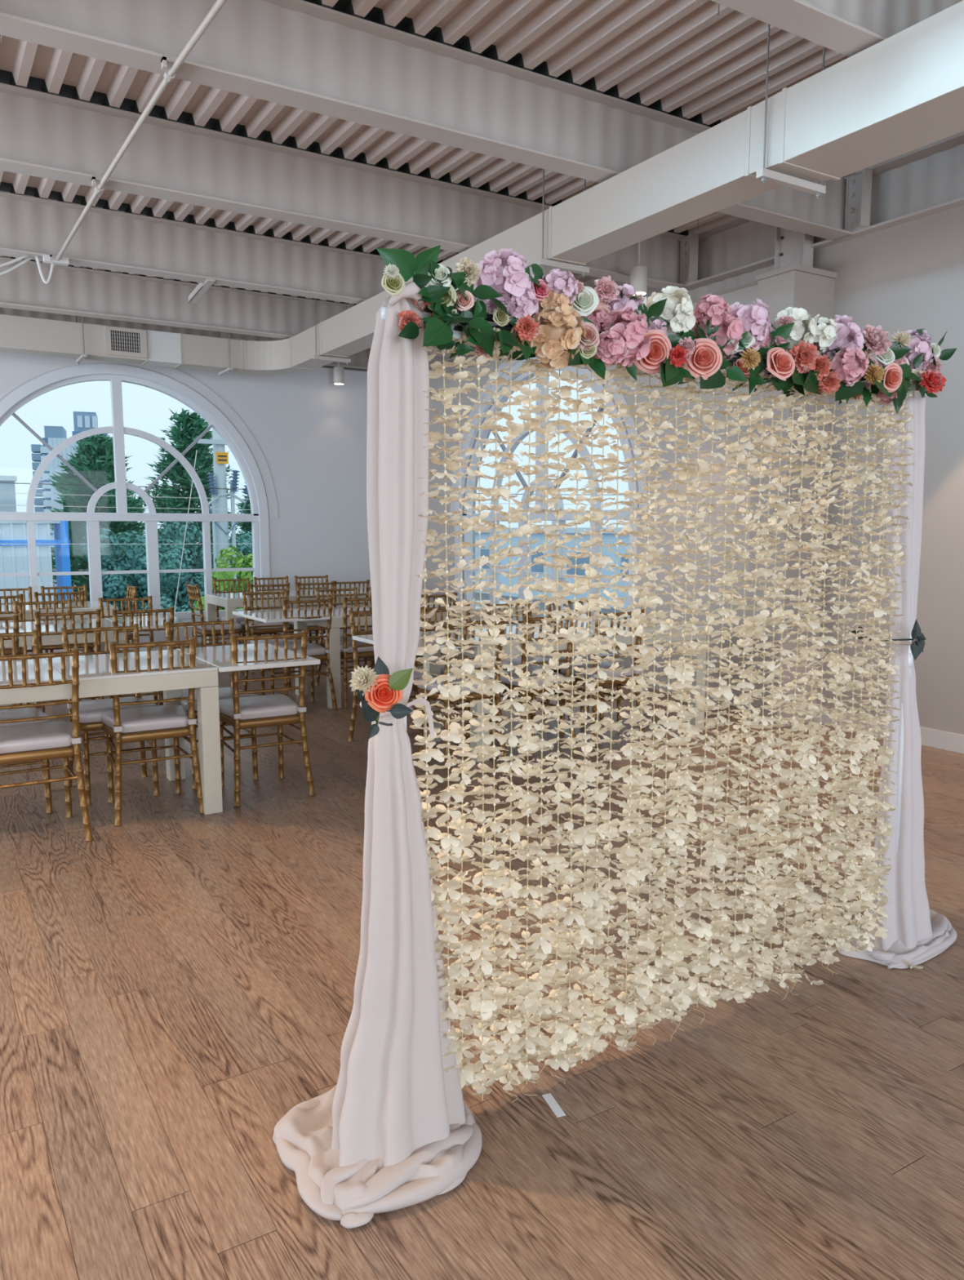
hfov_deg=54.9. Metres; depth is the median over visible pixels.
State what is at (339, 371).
light
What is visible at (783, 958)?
string
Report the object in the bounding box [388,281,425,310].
knot
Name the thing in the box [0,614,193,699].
dining table
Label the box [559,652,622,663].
cushion
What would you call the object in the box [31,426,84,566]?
apartment tower
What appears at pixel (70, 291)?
steel beam
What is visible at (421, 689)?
cushion
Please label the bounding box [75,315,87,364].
hanger
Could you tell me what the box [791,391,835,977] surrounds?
string
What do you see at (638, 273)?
pendant light
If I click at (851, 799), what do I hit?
string
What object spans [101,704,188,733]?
cushion
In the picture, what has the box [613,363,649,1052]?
string
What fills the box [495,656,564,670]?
cushion
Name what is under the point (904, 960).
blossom
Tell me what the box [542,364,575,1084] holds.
string
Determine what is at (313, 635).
baseboard
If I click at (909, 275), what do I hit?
wall
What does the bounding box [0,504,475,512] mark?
power line
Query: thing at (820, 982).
blossom
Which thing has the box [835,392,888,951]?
string
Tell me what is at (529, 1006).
string
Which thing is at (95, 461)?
conifer tree
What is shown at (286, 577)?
chair
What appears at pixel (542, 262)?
hanger
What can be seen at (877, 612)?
string
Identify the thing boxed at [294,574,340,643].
chair
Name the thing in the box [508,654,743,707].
baseboard
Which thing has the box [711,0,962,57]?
steel beam
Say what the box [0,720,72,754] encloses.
cushion
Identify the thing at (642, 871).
string
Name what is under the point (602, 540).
power line
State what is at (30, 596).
chair
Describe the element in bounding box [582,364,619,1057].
string
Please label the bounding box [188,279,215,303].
brace
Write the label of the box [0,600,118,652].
dining table
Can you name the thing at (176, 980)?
floor
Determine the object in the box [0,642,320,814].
dining table
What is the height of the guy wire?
7.203 m
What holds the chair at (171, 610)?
on the floor
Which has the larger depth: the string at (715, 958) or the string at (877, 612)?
the string at (877, 612)
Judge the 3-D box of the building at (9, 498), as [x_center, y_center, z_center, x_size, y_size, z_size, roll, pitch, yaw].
[-39.500,-4.014,45.058,30.100,8.250,11.580,-4,8,-31]
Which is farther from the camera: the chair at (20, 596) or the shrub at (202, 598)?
the shrub at (202, 598)
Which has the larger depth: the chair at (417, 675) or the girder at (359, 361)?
the girder at (359, 361)
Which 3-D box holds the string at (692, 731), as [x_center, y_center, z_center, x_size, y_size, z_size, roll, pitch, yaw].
[0.582,0.200,2.594,0.082,1.875,0.081,0,7,3]
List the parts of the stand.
string rail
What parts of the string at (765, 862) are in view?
cord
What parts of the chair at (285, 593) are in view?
post, leg, rail, rail, rail, post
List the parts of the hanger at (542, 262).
threaded rod, threaded rod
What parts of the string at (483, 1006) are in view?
cord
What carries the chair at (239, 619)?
on the floor
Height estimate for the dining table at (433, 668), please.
0.764 m
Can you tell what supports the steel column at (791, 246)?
on the column at (811, 289)
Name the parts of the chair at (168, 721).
leg, post, seat, rail, rail, rail, leg, post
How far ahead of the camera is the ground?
68.90 m
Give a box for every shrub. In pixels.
[190,595,225,611]
[203,545,253,609]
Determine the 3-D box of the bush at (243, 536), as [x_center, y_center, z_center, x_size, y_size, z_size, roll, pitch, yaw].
[-6.604,-0.941,29.916,3.225,5.763,2.786,-4,8,-28]
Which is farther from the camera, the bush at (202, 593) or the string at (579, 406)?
the bush at (202, 593)
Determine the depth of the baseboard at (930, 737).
6.25 m
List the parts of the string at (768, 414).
cord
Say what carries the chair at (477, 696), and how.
on the floor
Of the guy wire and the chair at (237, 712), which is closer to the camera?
the chair at (237, 712)
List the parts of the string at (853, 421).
cord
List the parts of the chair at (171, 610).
post, rail, rail, rail, leg, post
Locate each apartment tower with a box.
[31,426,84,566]
[72,411,113,447]
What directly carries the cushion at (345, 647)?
on the chair at (346, 646)
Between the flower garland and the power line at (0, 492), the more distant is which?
the power line at (0, 492)
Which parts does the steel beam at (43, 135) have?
connection plate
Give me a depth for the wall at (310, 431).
11.65 m
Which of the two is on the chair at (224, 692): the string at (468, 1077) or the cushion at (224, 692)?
the cushion at (224, 692)
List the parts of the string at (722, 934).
cord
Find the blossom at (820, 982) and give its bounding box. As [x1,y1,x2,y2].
[805,973,823,985]
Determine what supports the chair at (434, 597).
on the floor
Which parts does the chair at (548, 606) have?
post, leg, post, leg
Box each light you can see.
[333,362,344,385]
[630,241,647,295]
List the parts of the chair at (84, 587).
post, rail, post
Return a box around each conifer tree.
[37,427,171,610]
[80,475,143,596]
[137,408,244,586]
[229,487,252,546]
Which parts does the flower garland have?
garland stem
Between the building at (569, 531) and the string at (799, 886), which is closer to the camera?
the string at (799, 886)
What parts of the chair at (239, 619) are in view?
post, rail, rail, post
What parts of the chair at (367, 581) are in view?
post, rail, rail, post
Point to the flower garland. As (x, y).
(557, 320)
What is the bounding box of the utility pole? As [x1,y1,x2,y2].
[197,427,248,591]
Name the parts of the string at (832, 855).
cord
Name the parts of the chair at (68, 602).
post, rail, rail, post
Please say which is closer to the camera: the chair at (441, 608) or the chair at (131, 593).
the chair at (441, 608)
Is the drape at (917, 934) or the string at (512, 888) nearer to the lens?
the string at (512, 888)
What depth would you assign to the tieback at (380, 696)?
1.98 m
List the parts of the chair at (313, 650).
leg, post, rail, rail, rail, rail, leg, seat, post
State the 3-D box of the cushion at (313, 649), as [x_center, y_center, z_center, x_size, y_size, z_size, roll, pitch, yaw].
[-1.509,0.078,7.649,0.424,0.066,0.390,-4,8,-30]
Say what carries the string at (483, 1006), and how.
hanging from the stand
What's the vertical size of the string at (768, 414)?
1.860 m
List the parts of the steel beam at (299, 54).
connection plate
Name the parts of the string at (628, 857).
cord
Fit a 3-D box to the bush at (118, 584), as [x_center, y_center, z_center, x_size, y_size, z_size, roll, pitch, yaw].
[-10.380,-0.425,26.618,3.683,5.518,3.120,-4,8,-31]
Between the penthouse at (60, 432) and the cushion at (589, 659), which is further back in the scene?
the penthouse at (60, 432)
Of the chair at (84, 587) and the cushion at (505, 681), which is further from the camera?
the chair at (84, 587)
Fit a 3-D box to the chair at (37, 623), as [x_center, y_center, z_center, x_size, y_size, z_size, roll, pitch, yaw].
[-2.909,0.233,6.537,0.452,0.921,0.475,-4,8,-29]
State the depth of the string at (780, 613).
2.78 m
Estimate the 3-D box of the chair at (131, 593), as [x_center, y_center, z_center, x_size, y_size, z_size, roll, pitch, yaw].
[-3.608,-0.067,9.059,0.475,0.921,0.452,-4,8,-29]
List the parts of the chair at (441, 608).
post, rail, leg, post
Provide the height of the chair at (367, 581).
0.921 m
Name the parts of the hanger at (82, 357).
threaded rod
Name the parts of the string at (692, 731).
cord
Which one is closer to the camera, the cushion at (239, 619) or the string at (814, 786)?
the string at (814, 786)
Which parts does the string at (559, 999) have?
cord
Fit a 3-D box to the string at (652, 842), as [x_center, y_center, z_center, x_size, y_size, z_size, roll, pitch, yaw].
[0.465,0.211,2.526,0.081,1.875,0.089,7,9,44]
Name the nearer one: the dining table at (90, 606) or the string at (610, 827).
the string at (610, 827)
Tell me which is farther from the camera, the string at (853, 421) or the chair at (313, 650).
the chair at (313, 650)
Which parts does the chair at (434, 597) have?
post, rail, rail, rail, post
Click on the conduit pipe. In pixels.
(169, 75)
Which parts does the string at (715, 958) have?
cord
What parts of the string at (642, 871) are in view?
cord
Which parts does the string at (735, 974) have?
cord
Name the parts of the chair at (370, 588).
post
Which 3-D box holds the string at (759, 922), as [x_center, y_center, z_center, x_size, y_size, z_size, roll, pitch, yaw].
[0.822,0.158,2.727,0.087,1.833,0.083,2,7,13]
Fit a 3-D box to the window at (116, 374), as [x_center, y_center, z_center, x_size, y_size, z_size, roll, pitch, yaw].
[-4.090,-1.690,10.549,3.630,3.045,0.210,-4,8,-31]
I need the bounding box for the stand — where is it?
[379,306,925,852]
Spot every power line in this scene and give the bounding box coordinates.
[0,482,623,495]
[0,492,573,504]
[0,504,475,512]
[0,539,614,544]
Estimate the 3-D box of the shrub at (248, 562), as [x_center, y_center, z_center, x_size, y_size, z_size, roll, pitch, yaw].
[-4.064,0.993,15.941,1.491,5.199,1.361,-4,8,-31]
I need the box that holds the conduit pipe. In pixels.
[43,0,226,266]
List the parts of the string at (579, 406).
cord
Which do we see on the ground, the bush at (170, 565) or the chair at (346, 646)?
the bush at (170, 565)
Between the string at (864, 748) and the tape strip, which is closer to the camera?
the tape strip
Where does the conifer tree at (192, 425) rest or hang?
on the ground
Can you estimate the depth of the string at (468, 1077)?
2.22 m
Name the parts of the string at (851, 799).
cord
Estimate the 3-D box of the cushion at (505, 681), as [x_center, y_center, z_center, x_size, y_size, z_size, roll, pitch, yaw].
[0.307,0.244,6.252,0.424,0.066,0.390,-4,8,-32]
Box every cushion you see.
[0,706,51,726]
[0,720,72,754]
[79,696,157,723]
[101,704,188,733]
[108,647,158,651]
[179,687,257,711]
[196,620,241,631]
[218,693,298,719]
[219,615,244,622]
[240,620,283,629]
[250,638,301,645]
[278,643,326,656]
[288,621,315,626]
[323,631,351,640]
[340,640,373,653]
[365,671,431,684]
[417,675,492,693]
[440,664,495,675]
[488,667,564,686]
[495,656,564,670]
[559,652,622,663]
[560,661,631,679]
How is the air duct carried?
hanging from the hanger at (82, 357)
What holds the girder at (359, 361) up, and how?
attached to the ceiling
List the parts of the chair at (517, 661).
post, rail, rail, post, seat, leg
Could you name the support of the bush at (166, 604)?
on the ground
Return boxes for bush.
[79,528,188,614]
[112,530,232,611]
[134,595,195,613]
[158,521,252,604]
[186,586,213,607]
[228,528,252,575]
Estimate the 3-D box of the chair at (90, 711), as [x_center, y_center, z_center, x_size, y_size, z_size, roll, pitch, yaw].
[-2.065,0.395,5.176,0.452,0.921,0.475,-4,8,-32]
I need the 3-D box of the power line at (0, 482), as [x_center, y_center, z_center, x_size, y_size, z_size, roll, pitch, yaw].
[-5.422,-3.306,20.013,24.001,0.116,0.016,-4,8,-32]
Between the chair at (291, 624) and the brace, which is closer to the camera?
the brace
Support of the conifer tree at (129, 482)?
on the ground
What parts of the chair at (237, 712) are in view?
leg, post, seat, rail, rail, rail, rail, leg, post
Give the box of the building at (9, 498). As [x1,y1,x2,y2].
[0,475,17,511]
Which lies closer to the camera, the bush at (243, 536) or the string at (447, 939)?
the string at (447, 939)
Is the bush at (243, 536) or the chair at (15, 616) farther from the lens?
the bush at (243, 536)
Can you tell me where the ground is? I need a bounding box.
[52,561,627,622]
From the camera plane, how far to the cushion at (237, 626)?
9.44 m
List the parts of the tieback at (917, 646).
stem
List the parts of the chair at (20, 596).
seat, rail, rail, post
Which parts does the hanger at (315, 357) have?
threaded rod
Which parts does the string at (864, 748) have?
cord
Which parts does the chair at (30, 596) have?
rail, post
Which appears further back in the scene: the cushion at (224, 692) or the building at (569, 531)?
the building at (569, 531)
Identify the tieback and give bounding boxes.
[348,656,435,738]
[851,618,925,659]
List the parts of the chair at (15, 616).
rail, rail, post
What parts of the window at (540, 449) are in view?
casing, frame, sill, arch frame, rail, arch casing, casing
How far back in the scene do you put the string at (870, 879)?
3.05 m
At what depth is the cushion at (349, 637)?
8.39 m
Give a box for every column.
[743,263,836,728]
[773,226,813,269]
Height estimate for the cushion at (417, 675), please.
0.066 m
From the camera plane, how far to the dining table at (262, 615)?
7.65 m
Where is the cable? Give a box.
[0,254,54,284]
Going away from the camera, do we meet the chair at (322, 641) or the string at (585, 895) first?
the string at (585, 895)
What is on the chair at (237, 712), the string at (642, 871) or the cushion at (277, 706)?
the cushion at (277, 706)
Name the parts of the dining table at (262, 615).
leg, leg, leg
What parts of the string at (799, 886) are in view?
cord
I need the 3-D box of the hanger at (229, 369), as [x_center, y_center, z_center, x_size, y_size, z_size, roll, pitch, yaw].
[-2.781,-3.277,10.024,0.040,0.800,0.410,-4,8,-31]
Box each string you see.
[409,344,444,1043]
[428,337,466,1079]
[442,335,479,1088]
[463,342,498,1100]
[477,344,511,1080]
[493,340,525,1102]
[512,357,544,1095]
[524,361,563,1082]
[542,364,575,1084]
[555,364,593,1067]
[571,355,608,1063]
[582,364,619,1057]
[592,364,632,1056]
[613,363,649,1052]
[622,373,664,1045]
[635,372,672,1044]
[648,366,691,1018]
[662,377,705,1040]
[671,382,713,1031]
[687,374,729,1023]
[697,369,741,1008]
[707,378,754,999]
[722,376,763,1001]
[728,371,775,1003]
[743,374,786,992]
[752,382,794,991]
[760,390,808,992]
[772,389,818,999]
[782,391,829,995]
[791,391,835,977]
[799,391,846,965]
[813,397,861,972]
[818,395,869,973]
[831,384,880,950]
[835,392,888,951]
[848,402,897,952]
[856,401,904,957]
[867,396,915,951]
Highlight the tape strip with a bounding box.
[542,1093,565,1117]
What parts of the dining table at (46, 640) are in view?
leg, leg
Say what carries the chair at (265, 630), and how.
on the floor
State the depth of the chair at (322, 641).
8.70 m
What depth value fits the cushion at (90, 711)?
5.02 m
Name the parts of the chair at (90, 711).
post, leg, seat, rail, rail, post, leg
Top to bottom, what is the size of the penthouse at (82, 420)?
3.400 m
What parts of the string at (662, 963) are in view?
cord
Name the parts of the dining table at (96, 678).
leg, leg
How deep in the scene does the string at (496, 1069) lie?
2.25 m
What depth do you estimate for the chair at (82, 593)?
8.28 m
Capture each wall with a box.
[0,351,372,651]
[419,280,757,693]
[812,204,963,734]
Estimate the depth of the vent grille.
9.37 m
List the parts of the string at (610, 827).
cord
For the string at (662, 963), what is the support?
hanging from the stand
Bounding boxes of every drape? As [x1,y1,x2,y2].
[272,295,482,1228]
[837,391,956,968]
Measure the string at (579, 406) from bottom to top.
1.851 m
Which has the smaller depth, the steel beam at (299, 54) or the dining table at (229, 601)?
the steel beam at (299, 54)
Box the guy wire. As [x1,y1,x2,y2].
[174,449,197,611]
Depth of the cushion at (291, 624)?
9.86 m
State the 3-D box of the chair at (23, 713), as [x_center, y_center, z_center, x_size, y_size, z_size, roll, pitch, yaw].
[-2.509,0.431,4.870,0.452,0.921,0.475,-4,8,-30]
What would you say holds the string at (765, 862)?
hanging from the stand
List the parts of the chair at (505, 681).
leg, post, seat, leg, rail, rail, rail, rail, post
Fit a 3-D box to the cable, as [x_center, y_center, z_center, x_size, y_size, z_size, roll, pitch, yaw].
[-3.652,-2.765,6.826,0.938,0.220,0.092,-4,8,-31]
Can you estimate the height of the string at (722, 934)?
1.818 m
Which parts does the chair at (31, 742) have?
rail, rail, rail, rail, seat, leg, post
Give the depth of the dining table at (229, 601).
9.90 m
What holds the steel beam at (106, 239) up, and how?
attached to the ceiling
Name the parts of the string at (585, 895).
cord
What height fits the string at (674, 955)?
1.871 m
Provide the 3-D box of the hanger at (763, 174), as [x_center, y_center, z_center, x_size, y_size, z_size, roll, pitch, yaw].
[1.504,-2.596,4.466,0.450,0.838,0.040,-4,8,-31]
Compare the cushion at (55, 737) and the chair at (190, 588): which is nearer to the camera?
the cushion at (55, 737)
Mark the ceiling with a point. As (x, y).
(704, 62)
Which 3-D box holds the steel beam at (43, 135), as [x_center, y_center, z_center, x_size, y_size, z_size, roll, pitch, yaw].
[-2.243,-2.906,5.430,9.390,0.410,0.290,-4,8,-31]
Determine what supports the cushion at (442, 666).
on the chair at (441, 608)
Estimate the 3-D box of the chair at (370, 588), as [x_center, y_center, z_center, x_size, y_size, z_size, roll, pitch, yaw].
[-0.792,-0.046,8.880,0.452,0.921,0.475,-5,8,-34]
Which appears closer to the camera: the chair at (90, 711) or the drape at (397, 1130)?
the drape at (397, 1130)
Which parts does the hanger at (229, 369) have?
threaded rod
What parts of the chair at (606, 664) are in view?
leg, post, seat, leg, rail, rail, rail, post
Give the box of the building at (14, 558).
[0,520,72,603]
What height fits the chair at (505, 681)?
0.921 m
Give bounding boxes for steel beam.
[0,0,872,240]
[0,82,698,288]
[0,191,493,314]
[0,257,466,357]
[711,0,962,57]
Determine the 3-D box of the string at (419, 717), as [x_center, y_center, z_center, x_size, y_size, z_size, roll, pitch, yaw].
[-0.126,0.256,2.159,0.088,1.884,0.085,2,7,14]
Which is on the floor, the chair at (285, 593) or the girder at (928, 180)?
the chair at (285, 593)
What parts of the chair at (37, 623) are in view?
post, rail, rail, rail, post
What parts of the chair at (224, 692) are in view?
post, seat, leg, rail, rail, post, leg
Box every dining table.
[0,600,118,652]
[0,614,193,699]
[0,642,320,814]
[204,587,369,643]
[232,600,539,709]
[352,618,706,762]
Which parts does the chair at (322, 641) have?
post, rail, rail, post, leg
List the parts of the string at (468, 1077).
cord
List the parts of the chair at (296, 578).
post, rail, rail, post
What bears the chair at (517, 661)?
on the floor
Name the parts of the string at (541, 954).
cord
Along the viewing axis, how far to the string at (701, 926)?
2.62 m
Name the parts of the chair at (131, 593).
leg, post, post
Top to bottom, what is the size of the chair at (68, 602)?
0.921 m
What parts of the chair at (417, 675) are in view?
post, rail, rail, rail, rail, seat, leg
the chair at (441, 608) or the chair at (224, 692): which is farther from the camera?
the chair at (441, 608)
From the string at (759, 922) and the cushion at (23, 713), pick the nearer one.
the string at (759, 922)
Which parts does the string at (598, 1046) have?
cord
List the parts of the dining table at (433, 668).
leg, leg, leg, leg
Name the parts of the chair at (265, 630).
post, seat, rail, rail, post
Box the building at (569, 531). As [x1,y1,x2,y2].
[475,527,629,608]
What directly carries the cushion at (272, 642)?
on the chair at (285, 593)
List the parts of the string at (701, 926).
cord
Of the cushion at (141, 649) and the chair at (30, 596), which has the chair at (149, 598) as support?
the cushion at (141, 649)
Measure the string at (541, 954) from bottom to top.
1.858 m
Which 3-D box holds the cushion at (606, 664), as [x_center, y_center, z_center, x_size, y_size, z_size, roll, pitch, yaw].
[0.819,0.207,6.564,0.424,0.066,0.390,-4,8,-30]
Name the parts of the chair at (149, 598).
post, rail, rail, rail, post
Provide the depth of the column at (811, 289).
6.76 m
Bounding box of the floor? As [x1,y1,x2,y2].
[0,644,963,1279]
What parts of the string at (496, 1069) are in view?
cord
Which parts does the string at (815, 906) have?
cord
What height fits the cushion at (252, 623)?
0.066 m
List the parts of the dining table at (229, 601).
leg, leg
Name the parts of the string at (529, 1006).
cord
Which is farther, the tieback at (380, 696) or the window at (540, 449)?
the window at (540, 449)
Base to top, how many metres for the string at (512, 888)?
1.889 m
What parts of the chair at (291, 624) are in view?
post, seat, rail, rail, rail, leg, post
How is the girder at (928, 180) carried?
attached to the ceiling
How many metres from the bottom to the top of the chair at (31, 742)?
0.921 m
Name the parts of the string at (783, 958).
cord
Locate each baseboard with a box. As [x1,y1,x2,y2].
[10,634,319,655]
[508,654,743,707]
[813,707,963,754]
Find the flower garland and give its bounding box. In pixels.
[376,244,956,413]
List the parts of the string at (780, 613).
cord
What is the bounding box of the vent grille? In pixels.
[103,325,147,358]
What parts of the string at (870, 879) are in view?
cord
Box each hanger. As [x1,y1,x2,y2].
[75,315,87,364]
[217,331,232,377]
[312,297,351,364]
[537,168,589,276]
[755,23,826,199]
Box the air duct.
[0,0,963,373]
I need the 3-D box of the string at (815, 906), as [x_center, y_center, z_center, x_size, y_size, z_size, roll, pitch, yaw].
[1.054,0.135,2.886,0.086,1.839,0.087,-4,8,-31]
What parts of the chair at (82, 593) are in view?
post, rail, seat, post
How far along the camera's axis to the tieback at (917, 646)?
3.01 m
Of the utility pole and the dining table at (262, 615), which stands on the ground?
the utility pole
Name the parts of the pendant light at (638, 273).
stem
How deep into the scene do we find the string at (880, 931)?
3.04 m
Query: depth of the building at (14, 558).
23.42 m
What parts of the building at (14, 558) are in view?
corner post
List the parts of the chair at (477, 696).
leg, post, seat, leg, rail, rail, rail, rail, post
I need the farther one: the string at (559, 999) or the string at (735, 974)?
the string at (735, 974)
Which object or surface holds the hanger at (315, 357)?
hanging from the ceiling
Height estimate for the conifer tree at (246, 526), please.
7.506 m
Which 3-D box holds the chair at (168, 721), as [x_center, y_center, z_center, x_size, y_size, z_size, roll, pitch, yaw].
[-1.736,0.433,4.852,0.452,0.921,0.475,-4,8,-30]
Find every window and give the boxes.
[0,356,278,622]
[450,356,648,626]
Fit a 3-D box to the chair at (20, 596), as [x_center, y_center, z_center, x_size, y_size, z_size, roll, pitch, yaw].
[-4.191,0.054,8.039,0.452,0.921,0.475,-4,8,-30]
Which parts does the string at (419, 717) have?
cord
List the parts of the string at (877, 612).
cord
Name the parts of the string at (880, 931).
cord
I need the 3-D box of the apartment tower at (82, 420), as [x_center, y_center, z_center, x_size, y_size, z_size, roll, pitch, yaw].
[-69.534,-27.259,166.215,7.200,25.800,8.500,-2,7,-19]
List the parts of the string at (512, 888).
cord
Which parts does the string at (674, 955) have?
cord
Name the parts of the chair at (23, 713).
rail, post, leg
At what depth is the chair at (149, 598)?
7.58 m
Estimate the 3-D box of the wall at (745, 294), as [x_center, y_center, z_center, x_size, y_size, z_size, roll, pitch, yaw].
[0.714,-1.418,9.951,0.232,3.385,6.470,-4,8,-31]
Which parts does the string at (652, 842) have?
cord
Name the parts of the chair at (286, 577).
post, rail, rail, post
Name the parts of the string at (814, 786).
cord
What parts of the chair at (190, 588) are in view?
post, post, seat, leg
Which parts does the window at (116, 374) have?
arch frame, rail, arch casing, sill, frame, casing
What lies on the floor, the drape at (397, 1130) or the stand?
the stand
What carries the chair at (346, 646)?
on the floor
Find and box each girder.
[0,306,370,372]
[427,131,963,371]
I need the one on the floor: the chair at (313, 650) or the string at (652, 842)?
the chair at (313, 650)
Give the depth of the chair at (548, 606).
7.12 m
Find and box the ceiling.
[0,0,958,305]
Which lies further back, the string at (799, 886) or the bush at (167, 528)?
the bush at (167, 528)
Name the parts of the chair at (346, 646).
post, seat, rail, rail, rail, rail, leg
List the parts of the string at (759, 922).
cord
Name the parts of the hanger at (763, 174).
threaded rod, threaded rod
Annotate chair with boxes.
[0,586,33,653]
[0,593,23,655]
[0,613,22,705]
[0,629,53,813]
[0,647,93,841]
[13,599,80,704]
[33,590,84,653]
[34,608,106,739]
[40,584,89,653]
[60,623,159,805]
[87,584,137,652]
[98,595,163,705]
[101,636,204,826]
[109,606,174,705]
[164,618,258,789]
[186,582,243,671]
[212,577,261,644]
[218,630,315,806]
[240,582,293,673]
[241,590,301,695]
[253,576,293,635]
[270,597,337,710]
[288,581,334,644]
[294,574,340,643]
[315,586,374,685]
[322,579,371,663]
[340,596,374,708]
[347,609,431,747]
[368,586,427,666]
[413,591,457,699]
[417,604,498,743]
[417,617,507,769]
[485,600,564,724]
[488,614,577,758]
[543,600,622,725]
[560,608,645,746]
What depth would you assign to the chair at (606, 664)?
6.43 m
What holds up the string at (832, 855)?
hanging from the stand
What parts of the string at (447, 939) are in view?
cord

